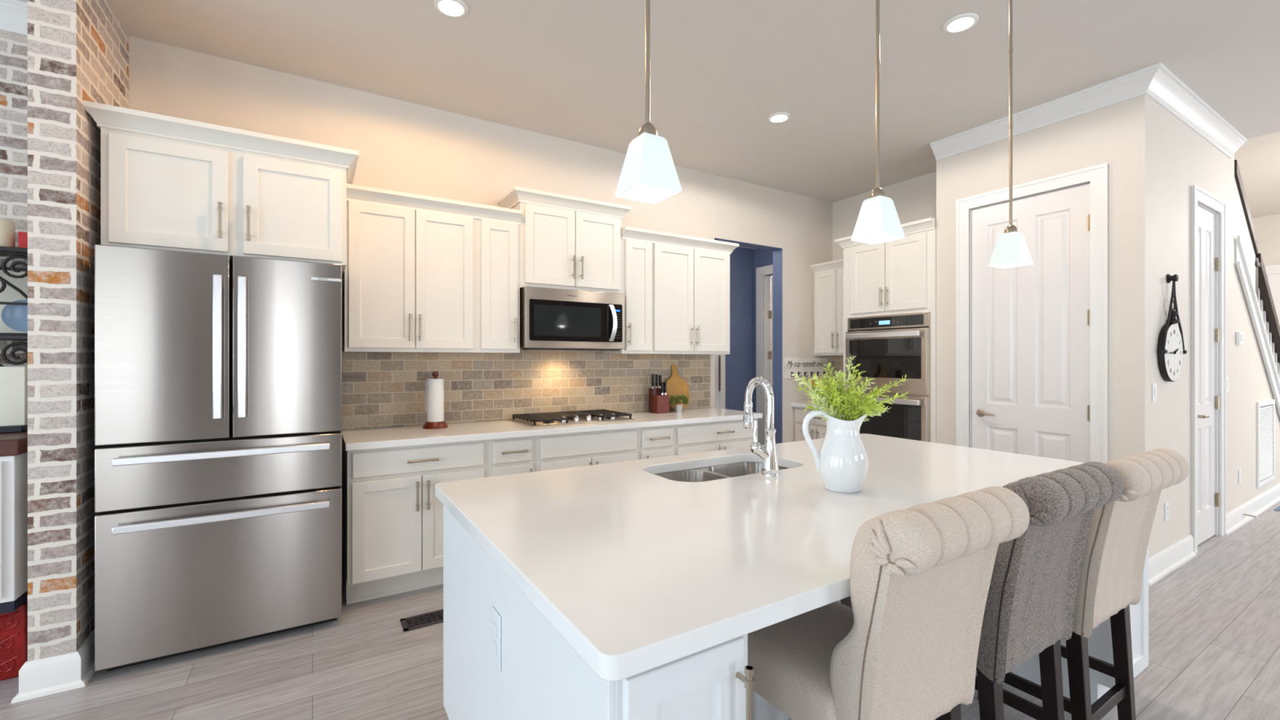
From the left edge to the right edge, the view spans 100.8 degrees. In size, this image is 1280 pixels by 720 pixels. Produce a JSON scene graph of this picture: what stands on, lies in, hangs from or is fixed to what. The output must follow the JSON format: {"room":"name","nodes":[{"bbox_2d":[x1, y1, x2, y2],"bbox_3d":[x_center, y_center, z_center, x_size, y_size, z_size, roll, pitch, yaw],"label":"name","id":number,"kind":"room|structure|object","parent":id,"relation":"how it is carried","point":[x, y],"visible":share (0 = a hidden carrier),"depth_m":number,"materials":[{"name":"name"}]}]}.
{"room":"kitchen","nodes":[
{"label":"kitchen","id":0,"kind":"room"},
{"bbox_2d":[0,30,27,366],"bbox_3d":[-4.313,-0.192,1.952,3.319,3.104,0.140,0,0,-32],"label":"brick wall","id":1,"kind":"structure","parent":0,"point":[13,46],"depth_m":2.62,"materials":[{"name":"grey brick"}]},
{"bbox_2d":[0,0,27,35],"bbox_3d":[-4.212,-1.681,1.879,3.215,0.125,0.092,0,0,-32],"label":"trim","id":2,"kind":"structure","parent":1,"relation":"attached to","point":[13,13],"depth_m":2.59,"materials":[{"name":"white wood"}]},
{"bbox_2d":[0,246,27,305],"bbox_3d":[-3.367,-0.396,2.338,1.023,0.268,0.199,0,0,-32],"label":"wall shelf","id":3,"kind":"object","parent":1,"relation":"attached to","point":[11,253],"visible":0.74,"depth_m":2.51,"materials":[{"name":"black metal"}]},
{"bbox_2d":[0,219,15,247],"bbox_3d":[-3.039,-0.595,2.512,0.096,0.130,0.096,0,0,-32],"label":"pillar candle","id":4,"kind":"object","parent":3,"relation":"on","point":[7,228],"visible":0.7,"depth_m":2.50,"materials":[{"name":"wax"}]},
{"bbox_2d":[17,231,27,248],"bbox_3d":[-2.964,-0.571,2.576,0.054,0.082,0.100,0,0,-32],"label":"gift box","id":5,"kind":"object","parent":3,"relation":"on","point":[22,236],"visible":0.22,"depth_m":2.53,"materials":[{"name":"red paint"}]},
{"bbox_2d":[0,334,27,366],"bbox_3d":[-3.367,0.016,2.338,1.023,0.268,0.199,0,0,-32],"label":"wall shelf","id":6,"kind":"object","parent":1,"relation":"attached to","point":[2,337],"visible":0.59,"depth_m":2.50,"materials":[{"name":"black metal"}]},
{"bbox_2d":[0,266,27,335],"bbox_3d":[-3.200,-0.287,2.544,0.465,0.336,0.019,0,0,-32],"label":"picture frame","id":7,"kind":"object","parent":6,"relation":"on","point":[9,294],"visible":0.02,"depth_m":2.61,"materials":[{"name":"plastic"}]},
{"bbox_2d":[0,299,27,332],"bbox_3d":[-2.998,-0.215,2.583,0.156,0.156,0.013,0,0,-32],"label":"plate","id":8,"kind":"object","parent":6,"relation":"on","point":[15,317],"visible":0.49,"depth_m":2.57,"materials":[{"name":"blue ceramic"}]},
{"bbox_2d":[27,0,128,661],"bbox_3d":[-2.614,-0.192,2.495,0.140,3.104,0.744,0,0,-32],"label":"brick wall","id":9,"kind":"structure","parent":0,"point":[78,50],"depth_m":2.20,"materials":[{"name":"grey brick"}]},
{"bbox_2d":[10,629,95,703],"bbox_3d":[-2.600,1.290,2.472,0.209,0.140,0.760,0,0,-32],"label":"baseboard","id":10,"kind":"structure","parent":9,"relation":"attached to","point":[40,677],"depth_m":2.17,"materials":[{"name":"white wood"}]},
{"bbox_2d":[128,35,832,488],"bbox_3d":[-0.350,-0.193,4.404,6.000,3.105,0.142,0,0,-32],"label":"wall","id":11,"kind":"structure","parent":0,"point":[402,146],"depth_m":3.84,"materials":[{"name":"paint"}]},
{"bbox_2d":[83,100,359,275],"bbox_3d":[-2.134,-0.816,2.837,1.068,0.608,0.665,0,0,-32],"label":"upper cabinet","id":12,"kind":"object","parent":11,"relation":"attached to","point":[169,183],"visible":0.99,"depth_m":2.55,"materials":[{"name":"paint"}]},
{"bbox_2d":[342,200,475,352],"bbox_3d":[-1.474,-0.505,3.409,0.759,0.910,0.387,0,0,-32],"label":"upper cabinet","id":13,"kind":"object","parent":11,"relation":"attached to","point":[409,276],"visible":1,"depth_m":3.26,"materials":[{"name":"paint"}]},
{"bbox_2d":[346,183,522,224],"bbox_3d":[-1.263,-0.975,3.349,1.056,0.085,0.056,0,0,-32],"label":"crown molding","id":14,"kind":"structure","parent":13,"relation":"attached to","point":[355,193],"depth_m":3.31,"materials":[{"name":"paint"}]},
{"bbox_2d":[475,218,519,353],"bbox_3d":[-1.025,-0.505,3.687,0.296,0.910,0.387,0,0,-32],"label":"upper cabinet","id":15,"kind":"object","parent":11,"relation":"attached to","point":[497,242],"visible":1,"depth_m":3.56,"materials":[{"name":"paint"}]},
{"bbox_2d":[497,186,631,293],"bbox_3d":[-0.555,-0.838,3.978,0.920,0.672,0.387,0,0,-32],"label":"upper cabinet","id":16,"kind":"object","parent":11,"relation":"attached to","point":[569,242],"visible":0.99,"depth_m":3.82,"materials":[{"name":"paint"}]},
{"bbox_2d":[520,286,625,351],"bbox_3d":[-0.538,-0.286,3.947,0.782,0.430,0.455,0,0,-32],"label":"microwave","id":17,"kind":"object","parent":16,"relation":"attached to","point":[551,318],"visible":0.99,"depth_m":3.77,"materials":[{"name":"metal"}]},
{"bbox_2d":[602,239,651,354],"bbox_3d":[-0.095,-0.505,4.263,0.274,0.910,0.387,0,0,-32],"label":"upper cabinet","id":18,"kind":"object","parent":11,"relation":"attached to","point":[636,255],"visible":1,"depth_m":4.14,"materials":[{"name":"paint"}]},
{"bbox_2d":[643,243,729,354],"bbox_3d":[0.371,-0.505,4.551,0.819,0.910,0.387,0,0,-32],"label":"upper cabinet","id":19,"kind":"object","parent":11,"relation":"attached to","point":[691,286],"visible":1,"depth_m":4.39,"materials":[{"name":"paint"}]},
{"bbox_2d":[622,226,738,253],"bbox_3d":[0.278,-0.975,4.494,1.150,0.085,0.383,0,0,-32],"label":"crown molding","id":20,"kind":"structure","parent":19,"relation":"attached to","point":[628,233],"depth_m":4.31,"materials":[{"name":"paint"}]},
{"bbox_2d":[714,237,782,444],"bbox_3d":[1.051,0.104,5.279,0.903,2.512,0.129,0,0,-32],"label":"trim","id":21,"kind":"structure","parent":11,"relation":"attached to","point":[777,252],"depth_m":5.50,"materials":[{"name":"blue paint"}]},
{"bbox_2d":[791,379,798,390],"bbox_3d":[1.622,0.260,5.550,0.116,0.116,0.008,0,0,-32],"label":"power outlet","id":22,"kind":"object","parent":11,"relation":"attached to","point":[794,384],"visible":0.84,"depth_m":5.54,"materials":[{"name":"paint"}]},
{"bbox_2d":[784,357,827,378],"bbox_3d":[1.784,0.085,5.617,0.655,0.215,0.063,0,0,-32],"label":"sign","id":23,"kind":"object","parent":11,"relation":"attached to","point":[808,367],"visible":0.98,"depth_m":5.61,"materials":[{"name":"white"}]},
{"bbox_2d":[0,501,1279,719],"bbox_3d":[3.108,1.410,2.864,16.900,0.100,11.200,0,0,-32],"label":"floor","id":24,"kind":"structure","parent":0,"point":[1214,620],"depth_m":2.33,"materials":[{"name":"wood"}]},
{"bbox_2d":[0,430,27,613],"bbox_3d":[-3.262,0.843,2.012,1.370,1.034,0.465,0,0,-32],"label":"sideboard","id":25,"kind":"object","parent":24,"relation":"on","point":[13,446],"visible":0.51,"depth_m":2.18,"materials":[{"name":"silver metal"}]},
{"bbox_2d":[0,366,27,433],"bbox_3d":[-2.946,0.178,2.352,0.305,0.296,0.100,0,0,-32],"label":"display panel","id":26,"kind":"object","parent":25,"relation":"on","point":[13,380],"visible":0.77,"depth_m":2.40,"materials":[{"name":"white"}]},
{"bbox_2d":[0,600,27,680],"bbox_3d":[-3.218,1.205,2.065,1.200,0.310,0.252,0,0,-32],"label":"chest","id":27,"kind":"object","parent":24,"relation":"on","point":[13,625],"visible":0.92,"depth_m":2.26,"materials":[{"name":"red wood"}]},
{"bbox_2d":[94,244,342,671],"bbox_3d":[-2.090,0.436,2.757,0.908,1.848,0.792,0,0,-32],"label":"refrigerator","id":28,"kind":"object","parent":24,"relation":"on","point":[218,379],"visible":1,"depth_m":2.42,"materials":[{"name":"silver metal"}]},
{"bbox_2d":[342,440,488,604],"bbox_3d":[-1.398,0.923,3.287,0.761,0.874,0.639,0,0,-32],"label":"base cabinet","id":29,"kind":"object","parent":24,"relation":"on","point":[393,515],"visible":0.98,"depth_m":3.01,"materials":[{"name":"paint"}]},
{"bbox_2d":[400,608,443,631],"bbox_3d":[-1.085,1.357,2.788,0.311,0.006,0.140,0,0,-32],"label":"floor vent","id":30,"kind":"object","parent":24,"relation":"in","point":[434,617],"visible":0.7,"depth_m":2.76,"materials":[{"name":"brown metal"}]},
{"bbox_2d":[488,435,536,476],"bbox_3d":[-0.942,0.923,3.569,0.309,0.874,0.639,0,0,-32],"label":"base cabinet","id":31,"kind":"object","parent":24,"relation":"on","point":[513,455],"visible":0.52,"depth_m":3.33,"materials":[{"name":"paint"}]},
{"bbox_2d":[536,427,638,471],"bbox_3d":[-0.479,0.923,3.855,0.777,0.874,0.639,0,0,-32],"label":"base cabinet","id":32,"kind":"object","parent":24,"relation":"on","point":[554,451],"visible":0.3,"depth_m":3.60,"materials":[{"name":"paint"}]},
{"bbox_2d":[638,425,674,459],"bbox_3d":[-0.013,0.923,4.144,0.319,0.874,0.639,0,0,-32],"label":"base cabinet","id":33,"kind":"object","parent":24,"relation":"on","point":[655,442],"visible":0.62,"depth_m":3.90,"materials":[{"name":"paint"}]},
{"bbox_2d":[674,418,757,455],"bbox_3d":[0.489,0.923,4.455,0.859,0.874,0.639,0,0,-32],"label":"base cabinet","id":34,"kind":"object","parent":24,"relation":"on","point":[689,438],"visible":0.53,"depth_m":4.17,"materials":[{"name":"paint"}]},
{"bbox_2d":[340,407,762,450],"bbox_3d":[-0.441,0.466,3.896,3.050,0.040,0.647,0,0,-32],"label":"countertop","id":35,"kind":"structure","parent":34,"relation":"on","point":[415,435],"depth_m":3.42,"materials":[{"name":"white stone"}]},
{"bbox_2d":[422,371,448,429],"bbox_3d":[-1.350,0.262,3.492,0.156,0.368,0.156,0,0,-32],"label":"towel holder","id":36,"kind":"object","parent":35,"relation":"on","point":[428,425],"visible":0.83,"depth_m":3.44,"materials":[{"name":"brown wood"}]},
{"bbox_2d":[425,378,444,422],"bbox_3d":[-1.352,0.264,3.491,0.111,0.280,0.106,0,0,-32],"label":"paper towel roll","id":37,"kind":"object","parent":36,"relation":"on","point":[434,388],"visible":0.98,"depth_m":3.45,"materials":[{"name":"white paper"}]},
{"bbox_2d":[511,408,634,426],"bbox_3d":[-0.498,0.421,3.924,0.782,0.048,0.473,0,0,-32],"label":"gas cooktop","id":38,"kind":"object","parent":35,"relation":"in","point":[559,418],"visible":1,"depth_m":3.84,"materials":[{"name":"metal"}]},
{"bbox_2d":[648,387,669,413],"bbox_3d":[0.160,0.343,4.493,0.120,0.205,0.137,0,0,-32],"label":"knife block","id":39,"kind":"object","parent":35,"relation":"on","point":[658,403],"visible":0.91,"depth_m":4.45,"materials":[{"name":"brown wood"}]},
{"bbox_2d":[651,373,654,388],"bbox_3d":[0.110,0.180,4.500,0.018,0.120,0.026,0,0,-32],"label":"kitchen knife","id":40,"kind":"object","parent":39,"relation":"on","point":[652,375],"visible":1,"depth_m":4.49,"materials":[{"name":"black plastic"}]},
{"bbox_2d":[655,374,657,388],"bbox_3d":[0.143,0.182,4.521,0.018,0.118,0.026,0,0,-32],"label":"kitchen knife","id":41,"kind":"object","parent":39,"relation":"on","point":[656,375],"visible":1,"depth_m":4.51,"materials":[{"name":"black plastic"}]},
{"bbox_2d":[658,374,662,387],"bbox_3d":[0.173,0.185,4.540,0.018,0.112,0.026,0,0,-32],"label":"kitchen knife","id":42,"kind":"object","parent":39,"relation":"on","point":[660,375],"visible":0.86,"depth_m":4.53,"materials":[{"name":"black plastic"}]},
{"bbox_2d":[660,382,663,395],"bbox_3d":[0.185,0.243,4.467,0.018,0.104,0.026,0,0,-32],"label":"kitchen knife","id":43,"kind":"object","parent":39,"relation":"on","point":[661,384],"visible":1,"depth_m":4.46,"materials":[{"name":"black plastic"}]},
{"bbox_2d":[663,382,666,395],"bbox_3d":[0.212,0.243,4.484,0.018,0.104,0.026,0,0,-32],"label":"kitchen knife","id":44,"kind":"object","parent":39,"relation":"on","point":[664,384],"visible":1,"depth_m":4.47,"materials":[{"name":"black plastic"}]},
{"bbox_2d":[666,364,689,409],"bbox_3d":[0.321,0.242,4.679,0.270,0.402,0.087,0,0,-32],"label":"cutting board","id":45,"kind":"object","parent":35,"relation":"on","point":[676,384],"visible":0.7,"depth_m":4.68,"materials":[{"name":"brown wood"}]},
{"bbox_2d":[669,394,689,412],"bbox_3d":[0.333,0.369,4.529,0.185,0.153,0.183,0,0,-32],"label":"potted plant","id":46,"kind":"object","parent":35,"relation":"on","point":[678,404],"visible":1,"depth_m":4.50,"materials":[{"name":"green plant"}]},
{"bbox_2d":[443,505,1148,719],"bbox_3d":[0.668,0.923,1.986,2.444,0.874,1.307,0,0,-32],"label":"kitchen island","id":47,"kind":"object","parent":24,"relation":"on","point":[504,660],"visible":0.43,"depth_m":1.23,"materials":[{"name":"paint"}]},
{"bbox_2d":[492,622,496,655],"bbox_3d":[-0.369,0.706,1.343,0.002,0.072,0.032,0,0,-32],"label":"socket","id":48,"kind":"object","parent":47,"relation":"attached to","point":[494,624],"depth_m":1.34,"materials":[{"name":"white plastic"}]},
{"bbox_2d":[491,605,501,671],"bbox_3d":[-0.366,0.706,1.345,0.006,0.136,0.072,0,0,-32],"label":"outlet plate","id":49,"kind":"object","parent":47,"relation":"attached to","point":[495,611],"depth_m":1.33,"materials":[{"name":"white plastic"}]},
{"bbox_2d":[435,433,1083,680],"bbox_3d":[0.658,0.466,2.004,2.485,0.040,1.324,0,0,-32],"label":"island countertop","id":50,"kind":"structure","parent":47,"relation":"on","point":[637,570],"depth_m":1.37,"materials":[{"name":"white stone"}]},
{"bbox_2d":[654,462,788,482],"bbox_3d":[0.358,0.582,2.227,0.712,0.192,0.380,0,0,-32],"label":"sink","id":51,"kind":"object","parent":50,"relation":"in","point":[731,470],"visible":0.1,"depth_m":2.35,"materials":[{"name":"metal"}]},
{"bbox_2d":[742,377,779,476],"bbox_3d":[0.463,0.256,2.075,0.159,0.379,0.096,0,0,41],"label":"faucet","id":52,"kind":"object","parent":50,"relation":"on","point":[767,452],"visible":1,"depth_m":2.04,"materials":[{"name":"silver metal"}]},
{"bbox_2d":[802,409,868,493],"bbox_3d":[0.683,0.308,1.816,0.203,0.275,0.166,0,0,-32],"label":"pitcher","id":53,"kind":"object","parent":50,"relation":"on","point":[842,462],"visible":0.98,"depth_m":1.77,"materials":[{"name":"white ceramic"}]},
{"bbox_2d":[791,354,908,421],"bbox_3d":[0.724,0.109,1.827,0.410,0.265,0.171,0,0,-1],"label":"plant","id":54,"kind":"object","parent":53,"relation":"in","point":[854,408],"visible":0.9,"depth_m":1.80,"materials":[{"name":"green plant"}]},
{"bbox_2d":[794,406,843,441],"bbox_3d":[2.011,0.923,5.440,0.663,0.874,0.600,0,0,-32],"label":"base cabinet","id":55,"kind":"object","parent":24,"relation":"on","point":[817,427],"visible":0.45,"depth_m":5.36,"materials":[{"name":"paint"}]},
{"bbox_2d":[791,401,839,409],"bbox_3d":[2.014,0.466,5.444,0.655,0.040,0.600,0,0,-32],"label":"countertop","id":56,"kind":"structure","parent":55,"relation":"on","point":[793,404],"depth_m":5.43,"materials":[{"name":"white stone"}]},
{"bbox_2d":[834,217,936,442],"bbox_3d":[2.383,0.105,4.839,0.663,2.510,0.927,0,0,-32],"label":"tall cabinet","id":57,"kind":"object","parent":24,"relation":"on","point":[899,276],"visible":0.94,"depth_m":4.56,"materials":[{"name":"paint"}]},
{"bbox_2d":[845,311,930,442],"bbox_3d":[2.127,0.217,4.631,0.108,1.225,0.773,0,0,-32],"label":"double oven","id":58,"kind":"object","parent":57,"relation":"attached to","point":[891,347],"visible":0.62,"depth_m":4.53,"materials":[{"name":"metal"}]},
{"bbox_2d":[747,485,1029,719],"bbox_3d":[0.508,0.820,1.285,0.458,1.080,0.609,0,0,-32],"label":"bar stool","id":59,"kind":"object","parent":24,"relation":"on","point":[906,647],"visible":0.98,"depth_m":1.10,"materials":[{"name":"beige fabric"}]},
{"bbox_2d":[840,461,1124,719],"bbox_3d":[0.970,0.820,1.571,0.458,1.080,0.609,0,0,-32],"label":"bar stool","id":60,"kind":"object","parent":24,"relation":"on","point":[1030,604],"visible":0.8,"depth_m":1.36,"materials":[{"name":"grey fabric"}]},
{"bbox_2d":[976,448,1189,719],"bbox_3d":[1.375,0.820,1.792,0.458,1.080,0.609,0,0,-32],"label":"bar stool","id":61,"kind":"object","parent":24,"relation":"on","point":[1111,575],"visible":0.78,"depth_m":1.60,"materials":[{"name":"beige fabric"}]},
{"bbox_2d":[1234,160,1279,419],"bbox_3d":[5.779,-0.091,5.513,2.770,3.101,1.105,0,0,-32],"label":"staircase","id":62,"kind":"structure","parent":24,"relation":"on","point":[1260,303],"depth_m":4.77,"materials":[{"name":"white wood"}]},
{"bbox_2d":[1273,506,1279,511],"bbox_3d":[6.600,1.356,4.528,1.210,0.008,1.355,0,0,-32],"label":"area rug","id":63,"kind":"object","parent":24,"relation":"on","point":[1277,508],"visible":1,"depth_m":4.80,"materials":[{"name":"fabric"}]},
{"bbox_2d":[18,0,1279,202],"bbox_3d":[1.052,-1.870,0.181,10.580,0.250,8.800,0,0,-32],"label":"ceiling","id":64,"kind":"structure","parent":0,"point":[573,70],"depth_m":3.07,"materials":[{"name":"paint"}]},
{"bbox_2d":[433,0,467,17],"bbox_3d":[-0.932,-1.740,2.612,0.160,0.010,0.160,0,0,-32],"label":"recessed light","id":65,"kind":"object","parent":64,"relation":"in","point":[451,8],"visible":1,"depth_m":2.61,"materials":[{"name":"white plastic"}]},
{"bbox_2d":[614,0,682,204],"bbox_3d":[0.019,-1.073,1.284,0.124,1.342,0.124,0,0,-32],"label":"pendant lamp","id":66,"kind":"object","parent":64,"relation":"hanging from","point":[649,175],"visible":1,"depth_m":1.26,"materials":[{"name":"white glass"}]},
{"bbox_2d":[767,112,790,123],"bbox_3d":[1.000,-1.740,3.808,0.160,0.010,0.160,0,0,-32],"label":"recessed light","id":67,"kind":"object","parent":64,"relation":"in","point":[777,117],"visible":1,"depth_m":3.80,"materials":[{"name":"white plastic"}]},
{"bbox_2d":[850,0,905,244],"bbox_3d":[0.791,-1.073,1.762,0.124,1.342,0.124,0,0,-32],"label":"pendant lamp","id":68,"kind":"object","parent":64,"relation":"hanging from","point":[877,221],"visible":1,"depth_m":1.75,"materials":[{"name":"white glass"}]},
{"bbox_2d":[942,13,978,33],"bbox_3d":[1.660,-1.740,2.742,0.160,0.010,0.160,0,0,-32],"label":"recessed light","id":69,"kind":"object","parent":64,"relation":"in","point":[960,23],"visible":1,"depth_m":2.73,"materials":[{"name":"white plastic"}]},
{"bbox_2d":[988,0,1033,268],"bbox_3d":[1.573,-1.073,2.246,0.124,1.342,0.124,0,0,-32],"label":"pendant lamp","id":70,"kind":"object","parent":64,"relation":"hanging from","point":[1011,250],"visible":1,"depth_m":2.24,"materials":[{"name":"white glass"}]},
{"bbox_2d":[725,246,754,412],"bbox_3d":[0.621,-0.030,6.323,1.910,2.780,0.100,0,0,-32],"label":"wall","id":71,"kind":"structure","parent":0,"point":[740,363],"depth_m":6.67,"materials":[{"name":"blue paint"}]},
{"bbox_2d":[714,354,717,408],"bbox_3d":[0.406,0.147,6.160,1.253,2.415,0.050,0,0,-32],"label":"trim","id":72,"kind":"structure","parent":71,"relation":"in","point":[715,355],"depth_m":6.46,"materials":[{"name":"paint"}]},
{"bbox_2d":[718,354,720,391],"bbox_3d":[0.959,0.058,6.437,0.034,0.644,0.060,0,0,-32],"label":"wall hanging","id":73,"kind":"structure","parent":72,"relation":"attached to","point":[719,356],"depth_m":6.42},
{"bbox_2d":[718,354,725,408],"bbox_3d":[0.464,0.110,6.156,1.368,2.500,0.018,0,0,-32],"label":"trim","id":74,"kind":"structure","parent":71,"relation":"attached to","point":[722,394],"depth_m":6.49,"materials":[{"name":"white wood"}]},
{"bbox_2d":[754,248,773,412],"bbox_3d":[1.742,-0.030,6.430,0.110,2.780,1.099,0,0,-32],"label":"wall","id":75,"kind":"structure","parent":0,"point":[762,257],"depth_m":6.73,"materials":[{"name":"blue paint"}]},
{"bbox_2d":[755,264,773,444],"bbox_3d":[1.771,0.095,6.367,0.126,2.530,0.925,0,0,-32],"label":"trim","id":76,"kind":"structure","parent":75,"relation":"attached to","point":[762,282],"depth_m":6.66,"materials":[{"name":"white wood"}]},
{"bbox_2d":[768,277,773,390],"bbox_3d":[1.975,0.155,6.861,0.840,2.390,0.041,0,0,-32],"label":"door","id":77,"kind":"structure","parent":75,"relation":"in","point":[770,313],"depth_m":6.66,"materials":[{"name":"paint"}]},
{"bbox_2d":[717,171,936,408],"bbox_3d":[2.557,-0.193,6.695,1.606,3.105,3.905,0,0,-32],"label":"wall","id":78,"kind":"structure","parent":0,"point":[914,199],"depth_m":5.23,"materials":[{"name":"paint"}]},
{"bbox_2d":[810,258,843,355],"bbox_3d":[2.138,-0.534,5.519,0.363,0.968,0.600,0,0,-32],"label":"upper cabinet","id":79,"kind":"object","parent":78,"relation":"attached to","point":[828,276],"visible":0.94,"depth_m":5.53,"materials":[{"name":"paint"}]},
{"bbox_2d":[936,94,1151,557],"bbox_3d":[2.793,-0.193,3.798,0.110,3.105,1.270,0,0,-32],"label":"wall","id":80,"kind":"structure","parent":0,"point":[1118,135],"depth_m":3.37,"materials":[{"name":"paint"}]},
{"bbox_2d":[955,162,1107,462],"bbox_3d":[2.766,0.052,3.786,0.149,2.616,0.932,0,0,-32],"label":"door","id":81,"kind":"structure","parent":80,"relation":"in","point":[1038,331],"depth_m":3.71,"materials":[{"name":"paint"}]},
{"bbox_2d":[1151,99,1279,555],"bbox_3d":[5.259,-0.193,4.642,4.971,3.105,0.110,0,0,-32],"label":"wall","id":82,"kind":"structure","parent":0,"point":[1181,159],"depth_m":3.67,"materials":[{"name":"paint"}]},
{"bbox_2d":[929,62,1247,160],"bbox_3d":[3.565,-1.682,4.222,2.053,0.125,1.362,0,0,-32],"label":"trim","id":83,"kind":"structure","parent":82,"relation":"attached to","point":[1157,82],"depth_m":3.59,"materials":[{"name":"white wood"}]},
{"bbox_2d":[1151,382,1156,401],"bbox_3d":[3.217,0.203,3.308,0.072,0.116,0.008,0,0,-32],"label":"light switch","id":84,"kind":"object","parent":82,"relation":"attached to","point":[1154,384],"visible":1,"depth_m":3.30,"materials":[{"name":"white plastic"}]},
{"bbox_2d":[1164,502,1168,520],"bbox_3d":[3.420,0.982,3.434,0.072,0.116,0.008,0,0,-32],"label":"power outlet","id":85,"kind":"object","parent":82,"relation":"attached to","point":[1166,504],"visible":1,"depth_m":3.43,"materials":[{"name":"white plastic"}]},
{"bbox_2d":[1157,274,1186,382],"bbox_3d":[3.439,-0.210,3.416,0.428,0.700,0.060,0,0,-32],"label":"wall clock","id":86,"kind":"object","parent":82,"relation":"attached to","point":[1171,345],"visible":1,"depth_m":3.40,"materials":[{"name":"metal"}]},
{"bbox_2d":[1148,533,1196,586],"bbox_3d":[3.422,1.290,3.520,0.945,0.140,0.195,0,0,-32],"label":"baseboard","id":87,"kind":"structure","parent":82,"relation":"attached to","point":[1166,561],"depth_m":3.43,"materials":[{"name":"white wood"}]},
{"bbox_2d":[1191,184,1226,552],"bbox_3d":[4.193,0.068,3.947,0.813,2.584,0.149,0,0,-32],"label":"door","id":88,"kind":"structure","parent":82,"relation":"in","point":[1208,227],"depth_m":4.01,"materials":[{"name":"paint"}]},
{"bbox_2d":[1226,377,1228,391],"bbox_3d":[4.658,0.194,4.200,0.072,0.116,0.008,0,0,-32],"label":"light switch","id":89,"kind":"object","parent":82,"relation":"attached to","point":[1227,378],"visible":0.77,"depth_m":4.19,"materials":[{"name":"white plastic"}]},
{"bbox_2d":[1235,332,1244,344],"bbox_3d":[4.959,-0.180,4.377,0.140,0.100,0.025,0,0,-32],"label":"thermostat","id":90,"kind":"object","parent":82,"relation":"attached to","point":[1239,335],"visible":1,"depth_m":4.35,"materials":[{"name":"white plastic"}]},
{"bbox_2d":[1238,469,1241,484],"bbox_3d":[5.006,0.971,4.416,0.072,0.116,0.008,0,0,-32],"label":"power outlet","id":91,"kind":"object","parent":82,"relation":"attached to","point":[1239,470],"visible":1,"depth_m":4.40,"materials":[{"name":"white plastic"}]},
{"bbox_2d":[1226,483,1279,534],"bbox_3d":[5.983,1.290,5.008,3.355,0.140,0.030,0,0,-32],"label":"baseboard","id":92,"kind":"structure","parent":82,"relation":"attached to","point":[1235,518],"depth_m":4.58,"materials":[{"name":"white wood"}]},
{"bbox_2d":[1243,513,1258,518],"bbox_3d":[5.068,1.294,4.390,0.020,0.020,0.084,0,0,-32],"label":"door stop","id":93,"kind":"object","parent":92,"relation":"attached to","point":[1255,517],"visible":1,"depth_m":4.38,"materials":[{"name":"silver metal"}]},
{"bbox_2d":[1256,399,1275,488],"bbox_3d":[5.790,0.757,4.896,0.660,0.765,0.016,0,0,-32],"label":"air vent","id":94,"kind":"object","parent":82,"relation":"in","point":[1265,410],"visible":1,"depth_m":4.88,"materials":[{"name":"white plastic"}]},
{"bbox_2d":[1234,131,1279,217],"bbox_3d":[8.238,-2.270,4.627,6.320,0.140,8.800,0,0,-32],"label":"wall","id":95,"kind":"structure","parent":0,"point":[1258,159],"depth_m":6.22,"materials":[{"name":"paint"}]},
{"bbox_2d":[1252,213,1279,268],"bbox_3d":[8.211,-0.490,4.728,6.100,3.700,8.600,0,0,-32],"label":"wall","id":96,"kind":"structure","parent":0,"point":[1267,228],"depth_m":8.07,"materials":[{"name":"paint"}]},
{"bbox_2d":[1265,264,1279,324],"bbox_3d":[9.890,-0.040,7.549,0.034,2.800,1.270,0,0,-32],"label":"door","id":97,"kind":"structure","parent":96,"relation":"in","point":[1273,272],"depth_m":8.00,"materials":[{"name":"paint"}]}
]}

